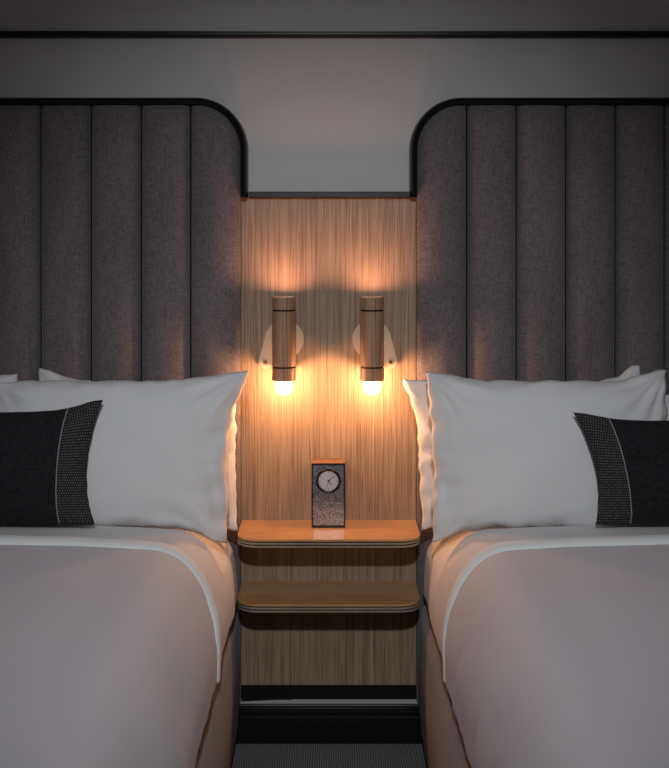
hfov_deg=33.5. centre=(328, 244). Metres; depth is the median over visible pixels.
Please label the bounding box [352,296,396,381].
wall lamp
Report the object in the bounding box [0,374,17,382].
pillow
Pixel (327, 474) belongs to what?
clock
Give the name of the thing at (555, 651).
duvet
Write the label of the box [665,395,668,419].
pillow
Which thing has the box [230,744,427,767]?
floor
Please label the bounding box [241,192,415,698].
wood panel
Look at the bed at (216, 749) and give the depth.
2.53 m
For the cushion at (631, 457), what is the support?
on the sheet at (445, 558)
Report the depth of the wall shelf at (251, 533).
2.85 m
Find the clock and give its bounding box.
[311,458,344,527]
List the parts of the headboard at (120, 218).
edge trim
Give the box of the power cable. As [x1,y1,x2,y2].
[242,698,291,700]
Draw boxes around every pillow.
[0,370,248,543]
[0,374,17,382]
[38,367,237,530]
[403,365,640,530]
[426,370,667,541]
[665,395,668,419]
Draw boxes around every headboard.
[0,98,247,702]
[409,98,668,702]
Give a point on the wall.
(314, 114)
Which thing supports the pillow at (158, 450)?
on the sheet at (216, 560)
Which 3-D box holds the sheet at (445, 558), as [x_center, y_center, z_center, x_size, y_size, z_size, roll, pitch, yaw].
[0.836,0.787,2.600,1.179,0.258,0.600,0,0,0]
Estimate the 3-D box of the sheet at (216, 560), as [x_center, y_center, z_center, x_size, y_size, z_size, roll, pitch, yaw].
[-0.830,0.787,2.600,1.195,0.254,0.600,0,0,0]
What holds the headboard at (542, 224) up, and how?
attached to the wall
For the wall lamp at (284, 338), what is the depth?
2.90 m
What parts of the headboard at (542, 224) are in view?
edge trim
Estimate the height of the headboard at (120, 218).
1.622 m
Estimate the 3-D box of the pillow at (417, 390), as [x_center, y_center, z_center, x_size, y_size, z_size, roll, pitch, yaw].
[0.517,0.519,2.854,0.648,0.415,0.133,0,0,-1]
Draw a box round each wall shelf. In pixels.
[237,520,419,547]
[237,581,419,612]
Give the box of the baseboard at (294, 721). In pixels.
[235,698,422,743]
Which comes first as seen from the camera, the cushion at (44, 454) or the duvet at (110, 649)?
the duvet at (110, 649)
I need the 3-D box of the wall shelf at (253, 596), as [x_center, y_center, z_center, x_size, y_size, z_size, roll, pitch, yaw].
[-0.001,0.916,2.900,0.469,0.020,0.200,0,0,0]
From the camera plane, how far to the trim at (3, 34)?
3.00 m
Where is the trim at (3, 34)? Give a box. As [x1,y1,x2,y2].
[0,31,668,37]
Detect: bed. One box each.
[196,610,239,767]
[418,604,470,767]
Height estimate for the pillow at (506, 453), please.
0.406 m
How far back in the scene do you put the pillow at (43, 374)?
2.84 m
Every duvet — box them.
[0,535,220,767]
[442,534,668,767]
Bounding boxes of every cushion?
[0,400,102,524]
[573,412,668,524]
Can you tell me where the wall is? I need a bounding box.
[0,0,668,197]
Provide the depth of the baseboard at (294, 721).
2.96 m
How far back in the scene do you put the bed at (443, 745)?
2.50 m
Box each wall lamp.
[259,296,303,381]
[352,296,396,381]
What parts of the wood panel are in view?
trim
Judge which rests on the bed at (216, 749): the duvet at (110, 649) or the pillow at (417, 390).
the duvet at (110, 649)
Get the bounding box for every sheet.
[0,524,237,659]
[424,524,668,655]

